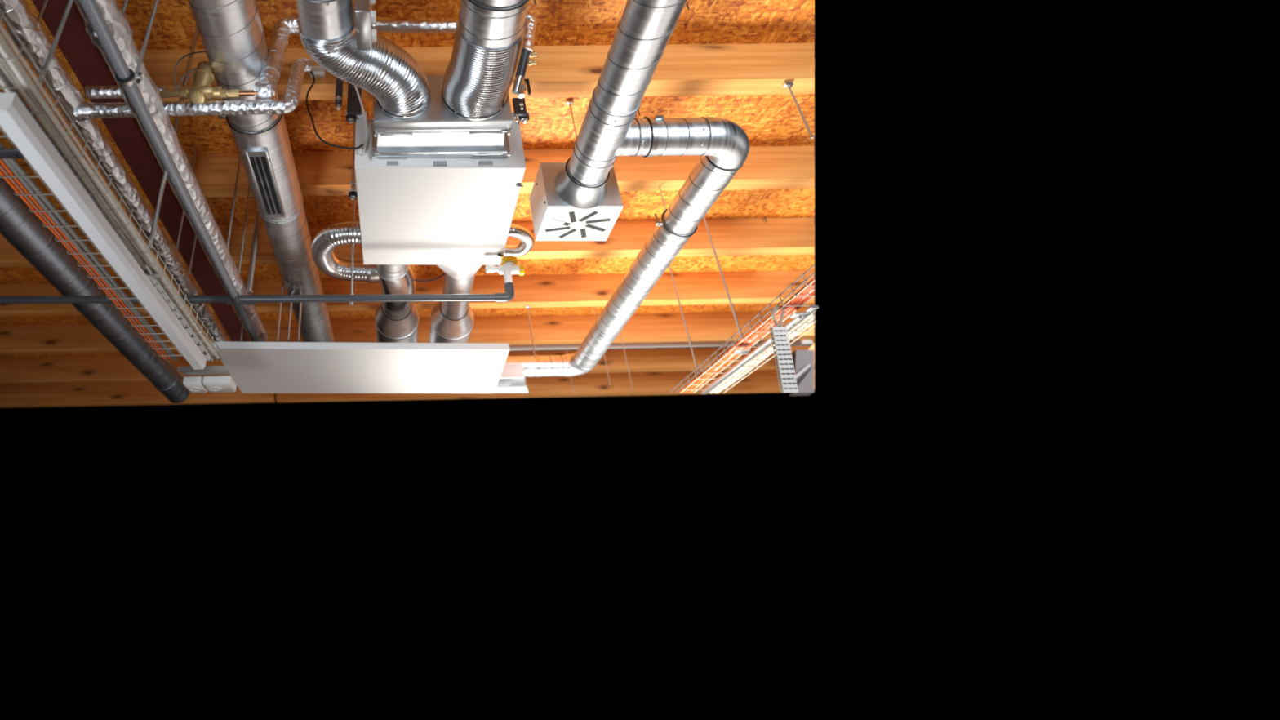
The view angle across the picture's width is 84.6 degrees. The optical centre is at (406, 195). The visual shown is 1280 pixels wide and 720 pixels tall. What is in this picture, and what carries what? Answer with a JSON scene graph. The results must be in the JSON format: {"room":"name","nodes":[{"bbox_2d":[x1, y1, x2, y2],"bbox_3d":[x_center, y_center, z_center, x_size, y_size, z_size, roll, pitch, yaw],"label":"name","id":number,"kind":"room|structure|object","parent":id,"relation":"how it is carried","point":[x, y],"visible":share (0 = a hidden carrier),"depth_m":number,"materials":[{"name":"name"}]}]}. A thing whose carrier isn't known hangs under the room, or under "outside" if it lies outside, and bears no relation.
{"room":"ceiling utility space","nodes":[
{"label":"ceiling utility space","id":0,"kind":"room"},
{"bbox_2d":[0,170,190,403],"bbox_3d":[-2.168,0.390,4.058,0.232,0.232,5.441,-1,-33,-1],"label":"pipe","id":1,"kind":"object","parent":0,"point":[22,228],"visible":0.8,"depth_m":4.19,"materials":[{"name":"grey"}]},
{"bbox_2d":[0,8,222,362],"bbox_3d":[-1.119,0.136,2.384,0.311,0.081,2.650,-1,-33,-1],"label":"cable tray","id":2,"kind":"object","parent":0,"point":[15,153],"visible":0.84,"depth_m":2.14,"materials":[{"name":"silver metal"}]},
{"bbox_2d":[0,169,165,359],"bbox_3d":[-1.261,0.140,2.369,0.014,0.009,2.630,-1,-33,-1],"label":"cable","id":3,"kind":"object","parent":2,"relation":"in","point":[2,174],"visible":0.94,"depth_m":2.47,"materials":[{"name":"orange plastic"}]},
{"bbox_2d":[0,164,168,359],"bbox_3d":[-1.246,0.139,2.369,0.014,0.009,2.630,-1,-33,-1],"label":"cable","id":4,"kind":"object","parent":2,"relation":"in","point":[79,255],"visible":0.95,"depth_m":2.46,"materials":[{"name":"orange plastic"}]},
{"bbox_2d":[0,158,171,359],"bbox_3d":[-1.231,0.139,2.369,0.014,0.009,2.630,-1,-33,-1],"label":"cable","id":5,"kind":"object","parent":2,"relation":"in","point":[2,162],"visible":0.93,"depth_m":2.37,"materials":[{"name":"orange plastic"}]},
{"bbox_2d":[1,158,174,360],"bbox_3d":[-1.215,0.138,2.370,0.023,0.016,2.630,-1,-33,-1],"label":"cable","id":6,"kind":"object","parent":2,"relation":"in","point":[38,199],"visible":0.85,"depth_m":2.38,"materials":[{"name":"grey plastic"}]},
{"bbox_2d":[0,142,177,359],"bbox_3d":[-1.198,0.138,2.370,0.023,0.016,2.630,-1,-33,-1],"label":"cable","id":7,"kind":"object","parent":2,"relation":"in","point":[12,161],"visible":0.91,"depth_m":2.41,"materials":[{"name":"grey plastic"}]},
{"bbox_2d":[0,31,199,329],"bbox_3d":[-1.002,0.120,2.384,0.024,0.018,2.630,-1,-33,-1],"label":"cable","id":8,"kind":"object","parent":2,"relation":"in","point":[1,34],"visible":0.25,"depth_m":1.83,"materials":[{"name":"beige plastic"}]},
{"bbox_2d":[0,66,204,354],"bbox_3d":[-1.045,0.132,2.375,0.028,0.018,2.630,-1,-33,-1],"label":"cable","id":9,"kind":"object","parent":2,"relation":"in","point":[2,73],"visible":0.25,"depth_m":1.96,"materials":[{"name":"grey plastic"}]},
{"bbox_2d":[0,54,205,354],"bbox_3d":[-1.028,0.133,2.375,0.028,0.018,2.630,-1,-33,-1],"label":"cable","id":10,"kind":"object","parent":2,"relation":"in","point":[4,64],"visible":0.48,"depth_m":1.92,"materials":[{"name":"beige plastic"}]},
{"bbox_2d":[0,92,206,369],"bbox_3d":[-1.023,0.302,2.472,0.057,0.057,1.961,-1,-33,-1],"label":"light fixture","id":11,"kind":"object","parent":2,"relation":"attached to","point":[15,120],"visible":1,"depth_m":2.07,"materials":[{"name":"white"}]},
{"bbox_2d":[0,48,213,359],"bbox_3d":[-1.009,0.132,2.376,0.028,0.018,2.630,-1,-33,-1],"label":"cable","id":12,"kind":"object","parent":2,"relation":"in","point":[77,162],"visible":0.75,"depth_m":2.12,"materials":[{"name":"beige plastic"}]},
{"bbox_2d":[0,35,219,359],"bbox_3d":[-0.991,0.132,2.376,0.028,0.018,2.630,-1,-33,-1],"label":"cable","id":13,"kind":"object","parent":2,"relation":"in","point":[108,197],"visible":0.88,"depth_m":2.08,"materials":[{"name":"beige plastic"}]},
{"bbox_2d":[145,265,213,361],"bbox_3d":[-1.030,0.576,2.992,0.046,0.025,1.071,-1,-33,-1],"label":"support rail","id":14,"kind":"object","parent":2,"relation":"attached to","point":[157,286],"visible":0.52,"depth_m":2.89,"materials":[{"name":"white"}]},
{"bbox_2d":[177,365,230,374],"bbox_3d":[-1.059,0.924,3.450,0.247,0.029,0.104,-1,-33,-1],"label":"plate","id":15,"kind":"object","parent":2,"relation":"attached to","point":[208,370],"visible":0.93,"depth_m":3.41,"materials":[{"name":"grey"}]},
{"bbox_2d":[182,375,208,393],"bbox_3d":[-1.137,1.022,3.557,0.094,0.050,0.164,-1,-33,-1],"label":"outlet","id":16,"kind":"object","parent":15,"relation":"attached to","point":[193,384],"visible":0.99,"depth_m":3.50,"materials":[{"name":"white plastic"}]},
{"bbox_2d":[202,375,236,392],"bbox_3d":[-1.008,1.020,3.560,0.145,0.050,0.164,-1,-33,-1],"label":"outlet","id":17,"kind":"object","parent":15,"relation":"attached to","point":[214,384],"visible":1,"depth_m":3.50,"materials":[{"name":"white plastic"}]},
{"bbox_2d":[0,282,514,305],"bbox_3d":[-1.433,0.539,3.538,4.052,0.112,0.070,0,-33,-2],"label":"pipe","id":18,"kind":"object","parent":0,"point":[508,295],"visible":0.98,"depth_m":3.54,"materials":[{"name":"grey plastic"}]},
{"bbox_2d":[485,255,524,283],"bbox_3d":[0.550,0.428,3.685,0.213,0.167,0.090,-1,-33,-1],"label":"trap","id":19,"kind":"object","parent":18,"relation":"on","point":[508,266],"visible":0.99,"depth_m":3.67,"materials":[{"name":"white plastic"}]},
{"bbox_2d":[503,270,512,283],"bbox_3d":[0.565,0.457,3.666,0.045,0.098,0.045,-1,-33,-1],"label":"outlet","id":20,"kind":"object","parent":19,"relation":"attached to","point":[507,273],"depth_m":3.65,"materials":[{"name":"white plastic"}]},
{"bbox_2d":[213,341,509,393],"bbox_3d":[-0.255,1.141,4.314,1.839,0.044,0.882,1,-33,-4],"label":"ceiling panel","id":21,"kind":"object","parent":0,"point":[255,367],"visible":0.87,"depth_m":4.21,"materials":[{"name":"white"}]},
{"bbox_2d":[0,0,814,372],"bbox_3d":[-0.793,0.317,5.123,11.792,0.022,7.120,-1,-33,-1],"label":"ceiling","id":22,"kind":"structure","parent":0,"point":[766,120],"depth_m":4.00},
{"bbox_2d":[36,0,73,90],"bbox_3d":[-1.031,-0.821,2.162,0.019,1.319,0.016,-1,-33,-1],"label":"rod","id":23,"kind":"object","parent":22,"relation":"hanging from","point":[53,46],"visible":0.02,"depth_m":1.91,"materials":[{"name":"silver metal"}]},
{"bbox_2d":[0,227,186,266],"bbox_3d":[-4.019,0.407,4.879,4.930,0.254,0.118,-1,-33,-1],"label":"joist","id":24,"kind":"object","parent":22,"relation":"attached to","point":[10,256],"visible":0.02,"depth_m":4.84,"materials":[{"name":"brown wood"}]},
{"bbox_2d":[0,280,214,316],"bbox_3d":[-4.026,0.903,5.633,4.930,0.254,0.118,-1,-33,-1],"label":"joist","id":25,"kind":"object","parent":22,"relation":"attached to","point":[11,289],"visible":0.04,"depth_m":5.61,"materials":[{"name":"brown wood"}]},
{"bbox_2d":[0,321,231,354],"bbox_3d":[-4.033,1.399,6.387,4.930,0.254,0.118,-1,-33,-1],"label":"joist","id":26,"kind":"object","parent":22,"relation":"attached to","point":[42,338],"visible":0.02,"depth_m":6.34,"materials":[{"name":"brown wood"}]},
{"bbox_2d":[0,354,232,384],"bbox_3d":[-4.040,1.895,7.141,4.930,0.254,0.118,-1,-33,-1],"label":"joist","id":27,"kind":"object","parent":22,"relation":"attached to","point":[90,369],"visible":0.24,"depth_m":7.09,"materials":[{"name":"brown wood"}]},
{"bbox_2d":[0,380,275,408],"bbox_3d":[-4.046,2.379,7.878,4.930,0.254,0.118,-1,-33,-1],"label":"joist","id":28,"kind":"object","parent":22,"relation":"attached to","point":[102,393],"visible":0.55,"depth_m":7.83,"materials":[{"name":"brown wood"}]},
{"bbox_2d":[31,0,251,342],"bbox_3d":[-1.536,0.091,4.474,0.160,0.280,6.400,-1,-33,-1],"label":"steel beam","id":29,"kind":"structure","parent":22,"relation":"attached to","point":[86,60],"depth_m":3.71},
{"bbox_2d":[134,0,159,74],"bbox_3d":[-0.883,-0.829,2.414,0.012,1.035,0.012,-1,-33,-1],"label":"rod","id":30,"kind":"object","parent":22,"relation":"hanging from","point":[156,2],"visible":1,"depth_m":2.21,"materials":[{"name":"silver metal"}]},
{"bbox_2d":[115,68,142,86],"bbox_3d":[-0.892,-0.381,2.117,0.082,0.063,0.026,-1,-33,-1],"label":"hanger","id":31,"kind":"object","parent":30,"relation":"hanging from","point":[132,78],"visible":0.79,"depth_m":2.11,"materials":[{"name":"metal"}]},
{"bbox_2d":[79,0,261,342],"bbox_3d":[-0.909,0.133,2.897,0.100,0.050,3.200,-1,-33,-1],"label":"drain pipe","id":32,"kind":"object","parent":31,"relation":"hanging from","point":[91,9],"visible":0.83,"depth_m":2.39,"materials":[{"name":"grey plastic"}]},
{"bbox_2d":[147,24,198,250],"bbox_3d":[-1.016,-0.334,2.920,0.027,1.299,0.024,-1,-33,-1],"label":"rod","id":33,"kind":"object","parent":22,"relation":"hanging from","point":[194,40],"visible":0.48,"depth_m":2.74,"materials":[{"name":"silver metal"}]},
{"bbox_2d":[174,147,196,249],"bbox_3d":[-1.316,0.003,3.949,0.021,0.719,0.018,-1,-33,-1],"label":"rod","id":34,"kind":"object","parent":22,"relation":"hanging from","point":[195,150],"visible":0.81,"depth_m":3.85,"materials":[{"name":"silver metal"}]},
{"bbox_2d":[188,234,196,275],"bbox_3d":[-1.386,0.271,4.336,0.021,0.739,0.018,-1,-33,-1],"label":"rod","id":35,"kind":"object","parent":22,"relation":"hanging from","point":[195,237],"visible":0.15,"depth_m":4.25,"materials":[{"name":"silver metal"}]},
{"bbox_2d":[0,0,228,342],"bbox_3d":[-1.358,0.054,3.304,0.124,0.113,3.801,-1,-33,-1],"label":"pipe","id":36,"kind":"object","parent":35,"relation":"hanging from","point":[25,24],"visible":0.86,"depth_m":2.82,"materials":[{"name":"white"}]},
{"bbox_2d":[72,57,312,121],"bbox_3d":[-0.874,-0.457,2.757,0.940,0.358,0.103,0,-33,-3],"label":"pipe","id":37,"kind":"object","parent":36,"relation":"attached to","point":[86,110],"visible":0.89,"depth_m":2.66,"materials":[{"name":"silver"}]},
{"bbox_2d":[84,84,167,98],"bbox_3d":[-1.170,-0.433,2.752,0.325,0.055,0.056,-1,-33,-1],"label":"pipe","id":38,"kind":"object","parent":37,"relation":"attached to","point":[90,91],"visible":0.47,"depth_m":2.73,"materials":[{"name":"silver"}]},
{"bbox_2d":[159,50,257,103],"bbox_3d":[-0.812,-0.505,2.754,0.405,0.341,0.084,-1,-33,-1],"label":"valve","id":39,"kind":"object","parent":37,"relation":"attached to","point":[202,91],"visible":0.96,"depth_m":2.69,"materials":[{"name":"brown"}]},
{"bbox_2d":[253,16,457,99],"bbox_3d":[-0.034,-0.598,2.857,1.188,0.480,0.082,0,-33,-2],"label":"pipe","id":40,"kind":"object","parent":37,"relation":"attached to","point":[266,87],"visible":0.59,"depth_m":2.89,"materials":[{"name":"silver"}]},
{"bbox_2d":[226,155,240,248],"bbox_3d":[-0.956,-0.078,3.714,0.021,0.859,0.018,-1,-33,-1],"label":"rod","id":41,"kind":"object","parent":22,"relation":"hanging from","point":[239,161],"visible":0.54,"depth_m":3.63,"materials":[{"name":"silver metal"}]},
{"bbox_2d":[74,0,267,342],"bbox_3d":[-0.997,0.038,3.078,0.150,0.141,3.401,-1,-33,-1],"label":"pipe","id":42,"kind":"object","parent":41,"relation":"hanging from","point":[117,22],"visible":0.62,"depth_m":2.61,"materials":[{"name":"white"}]},
{"bbox_2d":[238,185,251,273],"bbox_3d":[-0.953,0.076,3.948,0.021,0.859,0.018,-1,-33,-1],"label":"rod","id":43,"kind":"object","parent":22,"relation":"hanging from","point":[250,188],"visible":0.69,"depth_m":3.86,"materials":[{"name":"silver metal"}]},
{"bbox_2d":[239,215,257,341],"bbox_3d":[-1.093,0.550,4.572,0.021,0.959,0.018,-1,-33,-1],"label":"rod","id":44,"kind":"object","parent":22,"relation":"hanging from","point":[255,224],"visible":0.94,"depth_m":4.62,"materials":[{"name":"silver metal"}]},
{"bbox_2d":[246,210,260,294],"bbox_3d":[-0.919,0.186,4.071,0.038,0.909,0.033,-1,-33,-1],"label":"rod","id":45,"kind":"object","parent":22,"relation":"hanging from","point":[249,291],"visible":0.79,"depth_m":3.95,"materials":[{"name":"silver metal"}]},
{"bbox_2d":[275,280,284,341],"bbox_3d":[-0.857,0.553,4.586,0.021,0.959,0.018,-1,-33,-1],"label":"rod","id":46,"kind":"object","parent":22,"relation":"hanging from","point":[282,282],"visible":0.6,"depth_m":4.41,"materials":[{"name":"silver metal"}]},
{"bbox_2d":[297,216,307,341],"bbox_3d":[-0.722,0.555,4.595,0.021,0.959,0.018,-1,-33,-1],"label":"rod","id":47,"kind":"object","parent":22,"relation":"hanging from","point":[300,304],"visible":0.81,"depth_m":4.41,"materials":[{"name":"silver metal"}]},
{"bbox_2d":[187,0,334,342],"bbox_3d":[-0.741,0.197,3.994,0.304,0.278,5.102,-1,-33,-1],"label":"duct","id":48,"kind":"object","parent":47,"relation":"hanging from","point":[231,32],"visible":0.74,"depth_m":3.20,"materials":[{"name":"grey"}]},
{"bbox_2d":[243,148,285,217],"bbox_3d":[-0.721,-0.052,3.385,0.112,0.020,0.599,-1,-33,-1],"label":"grille","id":49,"kind":"object","parent":48,"relation":"attached to","point":[261,163],"depth_m":3.35,"materials":[{"name":"silver metal"}]},
{"bbox_2d":[231,115,302,221],"bbox_3d":[-0.719,-0.177,3.434,0.257,0.257,0.778,-1,-33,-1],"label":"duct","id":50,"kind":"object","parent":48,"relation":"attached to","point":[266,155],"depth_m":3.31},
{"bbox_2d":[334,77,342,110],"bbox_3d":[-0.318,-0.636,3.159,0.032,0.564,0.036,-1,-33,-1],"label":"rail","id":51,"kind":"object","parent":22,"relation":"hanging from","point":[339,84],"visible":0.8,"depth_m":3.05,"materials":[{"name":"grey metal"}]},
{"bbox_2d":[350,120,355,190],"bbox_3d":[-0.294,-0.259,3.698,0.032,0.603,0.032,-1,-33,-1],"label":"rod","id":52,"kind":"object","parent":22,"relation":"hanging from","point":[353,182],"visible":0.78,"depth_m":3.64,"materials":[{"name":"silver metal"}]},
{"bbox_2d":[351,176,355,294],"bbox_3d":[-0.310,0.113,3.880,0.021,1.024,0.018,-1,-33,-1],"label":"rod","id":53,"kind":"object","parent":22,"relation":"hanging from","point":[353,204],"visible":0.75,"depth_m":3.73,"materials":[{"name":"silver metal"}]},
{"bbox_2d":[346,83,361,115],"bbox_3d":[-0.253,-0.604,3.243,0.065,0.528,0.020,-1,-33,-1],"label":"rail","id":54,"kind":"object","parent":22,"relation":"hanging from","point":[353,106],"visible":0.43,"depth_m":3.13,"materials":[{"name":"grey metal"}]},
{"bbox_2d":[110,43,813,101],"bbox_3d":[0.360,-0.647,3.450,3.745,0.254,0.118,-1,-33,-1],"label":"joist","id":55,"kind":"object","parent":22,"relation":"attached to","point":[743,68],"visible":0.36,"depth_m":3.40,"materials":[{"name":"brown wood"}]},
{"bbox_2d":[309,66,325,77],"bbox_3d":[-0.450,-0.626,3.332,0.075,0.044,0.044,-1,-33,-1],"label":"junction box","id":56,"kind":"object","parent":55,"relation":"attached to","point":[317,71],"visible":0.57,"depth_m":3.31,"materials":[{"name":"white"}]},
{"bbox_2d":[782,80,813,138],"bbox_3d":[1.957,-0.429,3.286,0.044,0.359,0.028,-1,-33,-1],"label":"rod","id":57,"kind":"object","parent":55,"relation":"hanging from","point":[788,84],"visible":1,"depth_m":3.31,"materials":[{"name":"silver metal"}]},
{"bbox_2d":[166,146,813,197],"bbox_3d":[0.593,-0.154,4.209,4.223,0.254,0.118,-1,-33,-1],"label":"joist","id":58,"kind":"object","parent":22,"relation":"attached to","point":[764,167],"visible":0.36,"depth_m":4.16,"materials":[{"name":"brown wood"}]},
{"bbox_2d":[200,217,813,263],"bbox_3d":[0.825,0.338,4.967,4.702,0.254,0.118,-1,-33,-1],"label":"joist","id":59,"kind":"object","parent":22,"relation":"attached to","point":[753,236],"visible":0.43,"depth_m":4.92,"materials":[{"name":"brown wood"}]},
{"bbox_2d":[232,270,813,312],"bbox_3d":[1.058,0.831,5.726,5.180,0.254,0.118,-1,-33,-1],"label":"joist","id":60,"kind":"object","parent":22,"relation":"attached to","point":[743,286],"visible":0.57,"depth_m":5.68,"materials":[{"name":"brown wood"}]},
{"bbox_2d":[275,369,782,402],"bbox_3d":[1.750,2.296,7.983,6.605,0.254,0.118,-1,-33,-1],"label":"joist","id":61,"kind":"object","parent":22,"relation":"attached to","point":[656,383],"visible":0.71,"depth_m":7.92,"materials":[{"name":"brown wood"}]},
{"bbox_2d":[247,311,813,345],"bbox_3d":[1.290,1.323,6.484,5.659,0.254,0.118,-1,-33,-1],"label":"joist","id":62,"kind":"object","parent":22,"relation":"attached to","point":[701,326],"visible":0.57,"depth_m":6.43,"materials":[{"name":"brown wood"}]},
{"bbox_2d":[507,342,813,373],"bbox_3d":[1.523,1.815,7.243,6.137,0.254,0.118,-1,-33,-1],"label":"joist","id":63,"kind":"object","parent":22,"relation":"attached to","point":[640,360],"visible":0.36,"depth_m":7.21,"materials":[{"name":"brown wood"}]},
{"bbox_2d":[509,339,813,351],"bbox_3d":[2.069,1.397,6.600,3.937,0.285,0.045,-1,-33,-1],"label":"steel rail","id":64,"kind":"object","parent":22,"relation":"hanging from","point":[798,342],"visible":0.41,"depth_m":6.52,"materials":[{"name":"silver metal"}]},
{"bbox_2d":[668,265,699,373],"bbox_3d":[1.907,0.672,4.665,0.018,1.194,0.015,-1,-33,-1],"label":"rod","id":65,"kind":"object","parent":22,"relation":"hanging from","point":[673,279],"visible":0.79,"depth_m":4.54,"materials":[{"name":"silver metal"}]},
{"bbox_2d":[669,264,815,393],"bbox_3d":[2.071,0.908,3.943,0.327,0.069,2.033,-1,-33,-1],"label":"cable tray","id":66,"kind":"object","parent":65,"relation":"hanging from","point":[813,265],"visible":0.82,"depth_m":3.82,"materials":[{"name":"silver metal"}]},
{"bbox_2d":[679,278,813,393],"bbox_3d":[1.927,0.889,3.878,0.018,0.013,1.782,-1,-33,-1],"label":"cable","id":67,"kind":"object","parent":66,"relation":"in","point":[812,279],"visible":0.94,"depth_m":3.71,"materials":[{"name":"orange plastic"}]},
{"bbox_2d":[681,280,815,393],"bbox_3d":[1.942,0.897,3.895,0.018,0.013,1.768,-1,-33,-1],"label":"cable","id":68,"kind":"object","parent":66,"relation":"in","point":[814,282],"visible":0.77,"depth_m":3.75,"materials":[{"name":"orange plastic"}]},
{"bbox_2d":[684,284,814,392],"bbox_3d":[1.956,0.905,3.902,0.018,0.013,1.729,-1,-33,-1],"label":"cable","id":69,"kind":"object","parent":66,"relation":"in","point":[771,320],"visible":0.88,"depth_m":3.72,"materials":[{"name":"orange plastic"}]},
{"bbox_2d":[686,286,814,392],"bbox_3d":[1.970,0.912,3.919,0.018,0.013,1.715,-1,-33,-1],"label":"cable","id":70,"kind":"object","parent":66,"relation":"in","point":[812,287],"visible":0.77,"depth_m":3.61,"materials":[{"name":"orange plastic"}]},
{"bbox_2d":[688,288,815,393],"bbox_3d":[1.985,0.920,3.926,0.018,0.013,1.677,-1,-33,-1],"label":"cable","id":71,"kind":"object","parent":66,"relation":"in","point":[801,300],"visible":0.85,"depth_m":3.69,"materials":[{"name":"orange plastic"}]},
{"bbox_2d":[689,291,814,393],"bbox_3d":[1.999,0.927,3.943,0.018,0.013,1.662,-1,-33,-1],"label":"cable","id":72,"kind":"object","parent":66,"relation":"in","point":[762,333],"visible":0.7,"depth_m":3.77,"materials":[{"name":"orange plastic"}]},
{"bbox_2d":[692,293,814,393],"bbox_3d":[2.014,0.935,3.950,0.018,0.013,1.624,-1,-33,-1],"label":"cable","id":73,"kind":"object","parent":66,"relation":"in","point":[812,294],"visible":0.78,"depth_m":3.75,"materials":[{"name":"orange plastic"}]},
{"bbox_2d":[693,288,814,389],"bbox_3d":[1.983,0.919,3.924,0.023,0.012,1.681,-1,-33,-1],"label":"cable","id":74,"kind":"object","parent":66,"relation":"in","point":[813,289],"visible":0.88,"depth_m":3.80,"materials":[{"name":"beige plastic"}]},
{"bbox_2d":[700,305,818,394],"bbox_3d":[1.994,0.973,3.938,0.169,0.036,1.468,-1,-33,-1],"label":"rail","id":75,"kind":"object","parent":66,"relation":"attached to","point":[797,317],"visible":0.88,"depth_m":3.83,"materials":[{"name":"silver metal"}]},
{"bbox_2d":[710,313,814,393],"bbox_3d":[2.153,1.008,4.074,0.027,0.018,1.384,-1,-33,-1],"label":"cable","id":76,"kind":"object","parent":66,"relation":"in","point":[767,348],"visible":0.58,"depth_m":4.03,"materials":[{"name":"beige plastic"}]},
{"bbox_2d":[714,315,815,393],"bbox_3d":[2.179,1.021,4.096,0.027,0.018,1.337,-1,-33,-1],"label":"cable","id":77,"kind":"object","parent":66,"relation":"in","point":[812,319],"visible":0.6,"depth_m":3.96,"materials":[{"name":"beige plastic"}]},
{"bbox_2d":[716,319,816,393],"bbox_3d":[2.205,1.035,4.117,0.027,0.018,1.290,-1,-33,-1],"label":"cable","id":78,"kind":"object","parent":66,"relation":"in","point":[807,326],"visible":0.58,"depth_m":4.11,"materials":[{"name":"beige plastic"}]},
{"bbox_2d":[769,304,798,392],"bbox_3d":[1.916,0.779,3.354,0.085,0.414,0.172,-1,-33,-1],"label":"wire trunking","id":79,"kind":"object","parent":66,"relation":"hanging from","point":[787,380],"visible":0.98,"depth_m":3.34,"materials":[{"name":"grey"}]},
{"bbox_2d":[702,217,742,338],"bbox_3d":[1.910,0.314,4.111,0.019,1.204,0.017,-1,-33,-1],"label":"rod","id":80,"kind":"object","parent":22,"relation":"hanging from","point":[704,218],"visible":0.79,"depth_m":3.99,"materials":[{"name":"silver metal"}]},
{"bbox_2d":[346,111,529,264],"bbox_3d":[0.137,0.008,3.467,0.895,0.314,1.021,-1,-33,-1],"label":"ventilation unit","id":81,"kind":"object","parent":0,"point":[446,211],"visible":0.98,"depth_m":3.26,"materials":[{"name":"white"}]},
{"bbox_2d":[306,71,363,149],"bbox_3d":[-0.358,-0.436,3.175,0.312,0.545,0.026,-4,-33,4],"label":"cable","id":82,"kind":"object","parent":81,"relation":"attached to","point":[312,73],"visible":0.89,"depth_m":3.09,"materials":[{"name":"black rubber"}]},
{"bbox_2d":[311,221,379,282],"bbox_3d":[-0.356,0.349,3.954,0.426,0.156,0.590,-1,-33,-1],"label":"flexible duct","id":83,"kind":"object","parent":81,"relation":"attached to","point":[331,236],"visible":0.92,"depth_m":3.88,"materials":[{"name":"silver metal"}]},
{"bbox_2d":[354,85,368,154],"bbox_3d":[-0.214,-0.373,3.054,0.036,0.374,0.133,-17,-36,22],"label":"cable","id":84,"kind":"object","parent":81,"relation":"attached to","point":[355,86],"visible":0.88,"depth_m":3.06,"materials":[{"name":"white plastic"}]},
{"bbox_2d":[374,264,418,342],"bbox_3d":[-0.070,0.915,4.758,0.314,0.314,2.156,-1,-33,-1],"label":"duct","id":85,"kind":"object","parent":81,"relation":"attached to","point":[395,322],"visible":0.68,"depth_m":4.40,"materials":[{"name":"silver metal"}]},
{"bbox_2d":[371,75,512,158],"bbox_3d":[0.155,-0.350,2.988,0.634,0.290,0.261,-1,-33,-1],"label":"duct plenum","id":86,"kind":"object","parent":81,"relation":"attached to","point":[437,132],"visible":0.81,"depth_m":2.92,"materials":[{"name":"silver metal"}]},
{"bbox_2d":[297,13,431,119],"bbox_3d":[-0.149,-0.541,2.695,0.262,0.238,0.678,-27,-41,33],"label":"flexible duct","id":87,"kind":"object","parent":86,"relation":"attached to","point":[400,86],"visible":0.8,"depth_m":2.62,"materials":[{"name":"silver metal"}]},
{"bbox_2d":[296,0,354,43],"bbox_3d":[-0.299,-0.880,2.173,0.213,0.213,0.868,-1,-33,-1],"label":"spiral duct","id":88,"kind":"object","parent":87,"relation":"attached to","point":[319,20],"visible":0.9,"depth_m":2.39,"materials":[{"name":"grey"}]},
{"bbox_2d":[354,0,377,50],"bbox_3d":[-0.150,-0.708,2.463,0.072,0.305,0.205,-1,-33,-1],"label":"box","id":89,"kind":"object","parent":88,"relation":"attached to","point":[365,17],"visible":1,"depth_m":2.37,"materials":[{"name":"silver metal"}]},
{"bbox_2d":[441,17,524,120],"bbox_3d":[0.309,-0.546,2.722,0.290,0.290,0.428,1,-33,-3],"label":"flexible duct","id":90,"kind":"object","parent":86,"relation":"attached to","point":[477,81],"visible":0.81,"depth_m":2.64,"materials":[{"name":"silver metal"}]},
{"bbox_2d":[458,0,530,48],"bbox_3d":[0.328,-0.881,2.196,0.262,0.262,0.896,-1,-33,-1],"label":"spiral duct","id":91,"kind":"object","parent":90,"relation":"attached to","point":[485,24],"visible":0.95,"depth_m":2.39,"materials":[{"name":"silver metal"}]},
{"bbox_2d":[511,48,536,121],"bbox_3d":[0.506,-0.478,2.873,0.120,0.256,0.251,-1,-33,-1],"label":"control valve","id":92,"kind":"object","parent":86,"relation":"attached to","point":[519,87],"visible":0.97,"depth_m":2.83,"materials":[{"name":"black metal"}]},
{"bbox_2d":[521,10,536,55],"bbox_3d":[0.499,-0.717,2.887,0.147,0.232,0.090,-1,-33,-1],"label":"pipe","id":93,"kind":"object","parent":92,"relation":"attached to","point":[531,21],"visible":0.46,"depth_m":2.85,"materials":[{"name":"silver"}]},
{"bbox_2d":[428,264,482,342],"bbox_3d":[0.316,0.920,4.781,0.336,0.314,2.183,-1,-33,-1],"label":"duct","id":94,"kind":"object","parent":81,"relation":"attached to","point":[450,322],"visible":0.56,"depth_m":4.48,"materials":[{"name":"silver metal"}]},
{"bbox_2d":[504,115,749,377],"bbox_3d":[0.989,0.545,3.965,1.010,0.181,3.069,-1,-33,-1],"label":"duct","id":95,"kind":"object","parent":94,"relation":"attached to","point":[722,145],"visible":0.98,"depth_m":3.16,"materials":[{"name":"grey"}]},
{"bbox_2d":[494,364,528,392],"bbox_3d":[0.732,1.393,5.003,0.432,0.115,0.350,-1,-33,-1],"label":"box","id":96,"kind":"object","parent":95,"relation":"attached to","point":[512,379],"visible":0.57,"depth_m":4.89,"materials":[{"name":"white"}]},
{"bbox_2d":[567,0,687,186],"bbox_3d":[0.816,-0.522,2.334,0.187,0.187,1.516,-1,-33,-1],"label":"spiral duct","id":97,"kind":"object","parent":95,"relation":"attached to","point":[645,28],"visible":0.98,"depth_m":2.40,"materials":[{"name":"grey"}]},
{"bbox_2d":[528,156,623,240],"bbox_3d":[0.813,0.001,3.148,0.356,0.264,0.465,-1,-33,-1],"label":"diffuser","id":98,"kind":"object","parent":97,"relation":"attached to","point":[562,208],"visible":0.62,"depth_m":3.08,"materials":[{"name":"white"}]},
{"bbox_2d":[502,223,534,257],"bbox_3d":[0.654,0.267,3.892,0.204,0.076,0.331,-1,-33,-1],"label":"flexible duct","id":99,"kind":"object","parent":81,"relation":"attached to","point":[526,238],"visible":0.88,"depth_m":3.86,"materials":[{"name":"silver metal"}]},
{"bbox_2d":[789,349,813,395],"bbox_3d":[3.951,1.769,6.591,0.350,0.431,0.100,-1,-33,-1],"label":"wall","id":100,"kind":"structure","parent":0,"point":[801,358],"depth_m":6.55,"materials":[{"name":"grey"}]},
{"bbox_2d":[794,364,811,383],"bbox_3d":[3.672,1.693,6.184,0.060,0.474,1.071,-29,-42,35],"label":"brace","id":101,"kind":"object","parent":100,"relation":"attached to","point":[803,371],"visible":0.58,"depth_m":6.29,"materials":[{"name":"grey"}]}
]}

